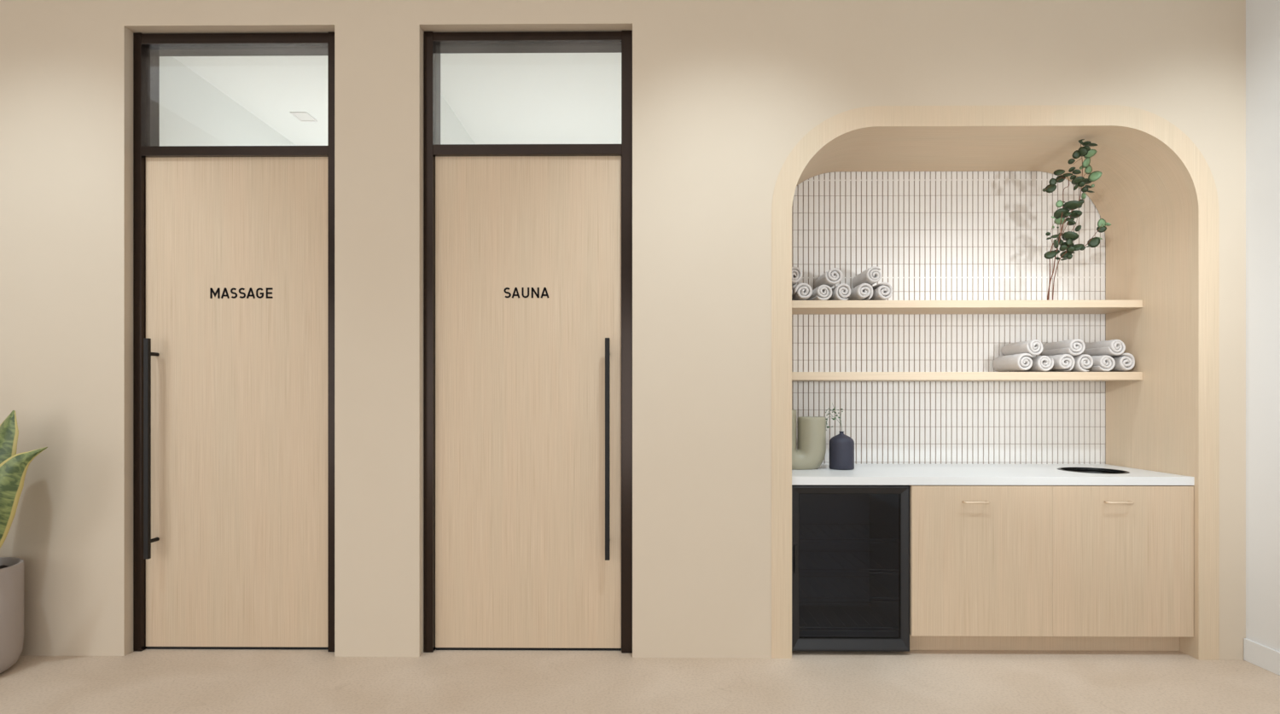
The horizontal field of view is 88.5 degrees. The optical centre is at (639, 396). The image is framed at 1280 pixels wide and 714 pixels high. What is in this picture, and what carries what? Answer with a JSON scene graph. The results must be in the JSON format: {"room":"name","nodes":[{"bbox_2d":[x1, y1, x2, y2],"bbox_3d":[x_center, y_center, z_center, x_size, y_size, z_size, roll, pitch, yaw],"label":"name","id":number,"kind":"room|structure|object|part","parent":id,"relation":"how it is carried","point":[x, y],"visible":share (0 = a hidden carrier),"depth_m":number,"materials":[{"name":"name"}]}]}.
{"room":"spa hallway","nodes":[
{"label":"spa hallway","id":0,"kind":"room"},
{"bbox_2d":[159,55,327,145],"bbox_3d":[-2.108,-0.391,4.891,1.420,3.365,2.875,0,0,0],"label":"ceiling","id":1,"kind":"structure","parent":0,"point":[205,101],"depth_m":4.20,"materials":[{"name":"white paint"}]},
{"bbox_2d":[290,111,317,122],"bbox_3d":[-2.416,-2.010,4.721,0.120,0.006,0.150,0,0,0],"label":"ceiling light","id":2,"kind":"object","parent":1,"relation":"attached to","point":[301,116],"visible":1,"depth_m":4.72,"materials":[{"name":"white"}]},
{"bbox_2d":[293,113,313,120],"bbox_3d":[-2.416,-2.012,4.721,0.096,0.002,0.120,0,0,0],"label":"diffuser","id":3,"kind":"object","parent":2,"relation":"attached to","point":[299,116],"depth_m":4.71,"materials":[{"name":"white"}]},
{"bbox_2d":[440,52,621,144],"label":"transom window","id":4,"kind":"structure","parent":0,"point":[486,98],"depth_m":4.41,"materials":[{"name":"glass"}]},
{"bbox_2d":[0,0,1245,659],"bbox_3d":[-1.099,-0.584,3.352,8.145,3.750,0.185,0,0,0],"label":"wall","id":5,"kind":"structure","parent":0,"point":[724,91],"depth_m":3.25,"materials":[{"name":"beige paint"}]},
{"bbox_2d":[133,31,334,651],"bbox_3d":[-2.042,-0.276,3.359,1.050,3.136,0.179,0,0,0],"label":"door","id":6,"kind":"structure","parent":5,"relation":"in","point":[234,246],"depth_m":3.35,"materials":[{"name":"beige wood"}]},
{"bbox_3d":[-2.463,0.260,3.283,0.023,1.102,0.020,0,0,0],"label":"pull handle","id":7,"kind":"part","parent":6,"relation":"part of","materials":[{"name":"black metal"}]},
{"bbox_3d":[-2.462,0.726,3.323,0.019,0.019,0.063,0,0,0],"label":"handle post","id":8,"kind":"part","parent":6,"relation":"part of","materials":[{"name":"black metal"}]},
{"bbox_3d":[-2.462,-0.215,3.323,0.019,0.019,0.063,0,0,0],"label":"handle post","id":9,"kind":"part","parent":6,"relation":"part of","materials":[{"name":"black metal"}]},
{"bbox_2d":[423,30,632,653],"bbox_3d":[-0.565,-0.276,3.346,1.053,3.135,0.179,0,0,0],"label":"door","id":10,"kind":"structure","parent":5,"relation":"in","point":[527,248],"depth_m":3.34,"materials":[{"name":"beige wood"}]},
{"bbox_3d":[-0.162,0.260,3.264,0.023,1.102,0.020,0,0,0],"label":"pull handle","id":11,"kind":"part","parent":10,"relation":"part of","materials":[{"name":"black metal"}]},
{"bbox_2d":[771,104,1219,660],"bbox_3d":[1.747,-0.071,3.558,2.191,2.724,0.652,0,0,0],"label":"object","id":12,"kind":"structure","parent":5,"relation":"attached to","point":[1156,190],"depth_m":3.29,"materials":[{"name":"brown wood"}]},
{"bbox_2d":[0,649,1279,713],"bbox_3d":[-1.117,1.341,1.210,8.545,0.100,10.700,0,0,0],"label":"floor","id":13,"kind":"structure","parent":0,"point":[147,681],"depth_m":2.94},
{"bbox_2d":[0,410,47,674],"bbox_3d":[-3.149,0.597,3.046,0.856,1.390,0.410,0,0,27],"label":"potted snake plant","id":14,"kind":"object","parent":13,"relation":"on","point":[14,467],"visible":1,"depth_m":3.03,"materials":[{"name":"green plant"}]},
{"bbox_3d":[-3.123,1.040,3.032,0.410,0.502,0.410,0,0,0],"label":"pot","id":15,"kind":"part","parent":14,"relation":"part of","materials":[{"name":"beige ceramic"}]},
{"bbox_2d":[791,484,909,651],"bbox_3d":[1.053,0.867,3.554,0.594,0.849,0.565,0,0,0],"label":"mini fridge","id":16,"kind":"object","parent":13,"relation":"on","point":[851,544],"visible":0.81,"depth_m":3.60,"materials":[{"name":"grey glass"}]},
{"bbox_3d":[0.777,0.810,3.278,0.013,0.136,0.010,0,0,0],"label":"handle","id":17,"kind":"part","parent":16,"relation":"part of","materials":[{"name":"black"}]},
{"bbox_2d":[799,602,898,631],"bbox_3d":[1.052,1.181,3.541,0.542,0.023,0.405,0,0,0],"label":"wire shelf","id":18,"kind":"object","parent":16,"relation":"attached to","point":[875,619],"depth_m":3.56,"materials":[{"name":"grey metal"}]},
{"bbox_2d":[799,576,898,602],"bbox_3d":[1.052,1.033,3.541,0.542,0.023,0.405,0,0,0],"label":"wire shelf","id":19,"kind":"object","parent":16,"relation":"attached to","point":[885,587],"depth_m":3.46,"materials":[{"name":"grey metal"}]},
{"bbox_2d":[799,550,898,573],"bbox_3d":[1.052,0.888,3.541,0.542,0.023,0.405,0,0,0],"label":"wire shelf","id":20,"kind":"object","parent":16,"relation":"attached to","point":[879,556],"depth_m":3.52,"materials":[{"name":"grey metal"}]},
{"bbox_2d":[799,523,898,543],"bbox_3d":[1.052,0.735,3.541,0.542,0.023,0.405,0,0,0],"label":"wire shelf","id":21,"kind":"object","parent":16,"relation":"attached to","point":[890,535],"depth_m":3.49,"materials":[{"name":"grey metal"}]},
{"bbox_2d":[909,485,1193,651],"bbox_3d":[2.047,0.866,3.548,1.391,0.851,0.658,0,0,0],"label":"base cabinet","id":22,"kind":"object","parent":13,"relation":"on","point":[992,567],"visible":0.94,"depth_m":3.26,"materials":[{"name":"brown wood"}]},
{"bbox_3d":[1.361,0.615,3.582,0.018,0.350,0.602,0,0,0],"label":"panel","id":23,"kind":"part","parent":22,"relation":"part of","materials":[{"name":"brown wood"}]},
{"bbox_3d":[1.660,0.520,3.240,0.124,0.008,0.036,0,0,0],"label":"pull handle","id":24,"kind":"part","parent":22,"relation":"part of","materials":[{"name":"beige metal"}]},
{"bbox_2d":[791,464,1194,485],"bbox_3d":[1.749,0.418,3.572,1.989,0.041,0.633,0,0,0],"label":"countertop","id":25,"kind":"structure","parent":22,"relation":"on","point":[862,474],"depth_m":3.27,"materials":[{"name":"white stone"}]},
{"bbox_2d":[791,409,826,470],"bbox_3d":[0.869,0.235,3.636,0.313,0.324,0.151,0,0,0],"label":"sculptural vase","id":26,"kind":"object","parent":25,"relation":"on","point":[810,454],"visible":0.64,"depth_m":3.57,"materials":[{"name":"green ceramic"}]},
{"bbox_2d":[829,431,854,470],"bbox_3d":[1.107,0.294,3.610,0.132,0.206,0.132,0,0,0],"label":"bottle vase","id":27,"kind":"object","parent":25,"relation":"on","point":[841,446],"visible":1,"depth_m":3.56,"materials":[{"name":"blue ceramic"}]},
{"bbox_2d":[825,405,843,430],"bbox_3d":[1.067,0.130,3.610,0.104,0.191,0.042,0,0,0],"label":"sprig","id":28,"kind":"object","parent":27,"relation":"in","point":[834,409],"visible":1,"depth_m":3.61,"materials":[{"name":"green plant"}]},
{"bbox_2d":[1057,467,1128,474],"bbox_3d":[2.439,0.582,3.541,0.317,0.370,0.317,0,0,0],"label":"waste bin","id":29,"kind":"object","parent":22,"relation":"in","point":[1092,470],"visible":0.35,"depth_m":3.65,"materials":[{"name":"black plastic"}]},
{"bbox_3d":[2.361,0.520,3.234,0.129,0.008,0.036,0,0,0],"label":"pull handle","id":30,"kind":"part","parent":22,"relation":"part of","materials":[{"name":"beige metal"}]},
{"bbox_2d":[791,171,1105,464],"bbox_3d":[1.717,-0.081,3.905,2.263,2.704,0.030,0,0,0],"label":"tile backsplash","id":31,"kind":"structure","parent":0,"point":[931,235],"depth_m":3.89,"materials":[{"name":"white tile"}]},
{"bbox_2d":[791,300,1142,314],"bbox_3d":[1.750,-0.508,3.741,1.990,0.040,0.297,0,0,0],"label":"floating shelf","id":32,"kind":"object","parent":31,"relation":"attached to","point":[799,307],"visible":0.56,"depth_m":3.60,"materials":[{"name":"brown wood"}]},
{"bbox_2d":[791,283,812,300],"bbox_3d":[0.905,-0.585,3.757,0.099,0.093,0.272,0,0,0],"label":"rolled towel","id":33,"kind":"object","parent":32,"relation":"on","point":[802,291],"visible":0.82,"depth_m":3.63,"materials":[{"name":"white fabric"}]},
{"bbox_2d":[791,267,802,286],"bbox_3d":[0.852,-0.674,3.753,0.096,0.093,0.272,0,0,1],"label":"rolled towel","id":34,"kind":"object","parent":33,"relation":"on","point":[796,272],"visible":0.33,"depth_m":3.62,"materials":[{"name":"white fabric"}]},
{"bbox_2d":[806,285,831,300],"bbox_3d":[1.020,-0.577,3.760,0.091,0.095,0.272,0,0,0],"label":"rolled towel","id":35,"kind":"object","parent":32,"relation":"on","point":[823,292],"visible":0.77,"depth_m":3.63,"materials":[{"name":"white fabric"}]},
{"bbox_2d":[814,267,842,288],"bbox_3d":[1.069,-0.665,3.749,0.100,0.091,0.272,0,0,1],"label":"rolled towel","id":36,"kind":"object","parent":35,"relation":"on","point":[834,276],"visible":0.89,"depth_m":3.62,"materials":[{"name":"white fabric"}]},
{"bbox_2d":[826,283,850,300],"bbox_3d":[1.123,-0.578,3.755,0.092,0.098,0.272,0,0,1],"label":"rolled towel","id":37,"kind":"object","parent":32,"relation":"on","point":[842,291],"visible":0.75,"depth_m":3.63,"materials":[{"name":"white fabric"}]},
{"bbox_2d":[845,283,872,300],"bbox_3d":[1.246,-0.582,3.756,0.095,0.093,0.272,0,0,0],"label":"rolled towel","id":38,"kind":"object","parent":32,"relation":"on","point":[864,291],"visible":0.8,"depth_m":3.63,"materials":[{"name":"white fabric"}]},
{"bbox_2d":[852,266,881,287],"bbox_3d":[1.291,-0.674,3.748,0.088,0.096,0.272,0,0,1],"label":"rolled towel","id":39,"kind":"object","parent":38,"relation":"on","point":[871,276],"visible":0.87,"depth_m":3.63,"materials":[{"name":"white fabric"}]},
{"bbox_2d":[868,281,892,300],"bbox_3d":[1.354,-0.585,3.751,0.090,0.099,0.272,0,0,1],"label":"rolled towel","id":40,"kind":"object","parent":32,"relation":"on","point":[883,291],"visible":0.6,"depth_m":3.62,"materials":[{"name":"white fabric"}]},
{"bbox_2d":[1042,169,1071,300],"bbox_3d":[2.248,-0.858,3.537,0.130,0.658,0.299,0,0,34],"label":"branch","id":41,"kind":"object","parent":32,"relation":"on","point":[1059,214],"visible":0.99,"depth_m":3.52,"materials":[{"name":"green plant"}]},
{"bbox_2d":[1047,139,1102,300],"bbox_3d":[2.315,-0.924,3.487,0.180,0.789,0.311,0,0,13],"label":"branch","id":42,"kind":"object","parent":32,"relation":"on","point":[1085,151],"visible":0.99,"depth_m":3.42,"materials":[{"name":"green plant"}]},
{"bbox_2d":[1052,200,1111,300],"bbox_3d":[2.386,-0.780,3.525,0.256,0.501,0.206,0,0,15],"label":"branch","id":43,"kind":"object","parent":32,"relation":"on","point":[1068,236],"visible":0.98,"depth_m":3.55,"materials":[{"name":"green plant"}]},
{"bbox_2d":[791,372,1142,381],"bbox_3d":[1.750,-0.113,3.741,1.990,0.044,0.297,0,0,0],"label":"floating shelf","id":44,"kind":"object","parent":31,"relation":"attached to","point":[796,376],"visible":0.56,"depth_m":3.59,"materials":[{"name":"brown wood"}]},
{"bbox_2d":[992,353,1033,372],"bbox_3d":[2.120,-0.192,3.744,0.090,0.097,0.272,0,0,1],"label":"rolled towel","id":45,"kind":"object","parent":44,"relation":"on","point":[1021,362],"visible":1,"depth_m":3.67,"materials":[{"name":"white fabric"}]},
{"bbox_2d":[1000,339,1043,355],"bbox_3d":[2.175,-0.271,3.742,0.097,0.089,0.272,0,0,1],"label":"rolled towel","id":46,"kind":"object","parent":45,"relation":"on","point":[1034,347],"visible":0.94,"depth_m":3.65,"materials":[{"name":"white fabric"}]},
{"bbox_2d":[1016,355,1053,372],"bbox_3d":[2.237,-0.184,3.747,0.096,0.089,0.272,0,0,0],"label":"rolled towel","id":47,"kind":"object","parent":44,"relation":"on","point":[1040,363],"visible":0.55,"depth_m":3.62,"materials":[{"name":"white fabric"}]},
{"bbox_2d":[1041,354,1075,372],"bbox_3d":[2.351,-0.188,3.744,0.095,0.095,0.272,0,0,0],"label":"rolled towel","id":48,"kind":"object","parent":44,"relation":"on","point":[1064,362],"visible":0.48,"depth_m":3.62,"materials":[{"name":"white fabric"}]},
{"bbox_2d":[1041,338,1085,355],"bbox_3d":[2.402,-0.272,3.738,0.096,0.094,0.272,0,0,1],"label":"rolled towel","id":49,"kind":"object","parent":48,"relation":"on","point":[1073,347],"visible":0.94,"depth_m":3.66,"materials":[{"name":"white fabric"}]},
{"bbox_2d":[1058,354,1093,372],"bbox_3d":[2.452,-0.186,3.745,0.092,0.098,0.272,0,0,0],"label":"rolled towel","id":50,"kind":"object","parent":44,"relation":"on","point":[1083,362],"visible":0.41,"depth_m":3.62,"materials":[{"name":"white fabric"}]},
{"bbox_2d":[1086,355,1115,372],"bbox_3d":[2.569,-0.184,3.743,0.093,0.095,0.272,0,0,0],"label":"rolled towel","id":51,"kind":"object","parent":44,"relation":"on","point":[1101,363],"visible":0.46,"depth_m":3.62,"materials":[{"name":"white fabric"}]},
{"bbox_2d":[1079,339,1125,356],"bbox_3d":[2.621,-0.271,3.736,0.097,0.092,0.272,0,0,1],"label":"rolled towel","id":52,"kind":"object","parent":51,"relation":"on","point":[1113,347],"visible":0.91,"depth_m":3.65,"materials":[{"name":"white fabric"}]},
{"bbox_2d":[1103,353,1134,372],"bbox_3d":[2.681,-0.193,3.739,0.091,0.100,0.272,0,0,1],"label":"rolled towel","id":53,"kind":"object","parent":44,"relation":"on","point":[1125,362],"visible":0.39,"depth_m":3.61,"materials":[{"name":"white fabric"}]},
{"bbox_2d":[1245,0,1279,651],"bbox_3d":[3.018,-0.584,-0.283,0.150,3.750,7.385,0,0,0],"label":"wall","id":54,"kind":"structure","parent":0,"point":[1262,16],"depth_m":3.13,"materials":[{"name":"white paint"}]},
{"bbox_2d":[1243,638,1279,675],"bbox_3d":[2.935,1.238,-0.376,0.014,0.107,7.198,0,0,0],"label":"baseboard","id":55,"kind":"structure","parent":54,"relation":"attached to","point":[1262,656],"depth_m":3.13,"materials":[{"name":"white paint"}]}
]}

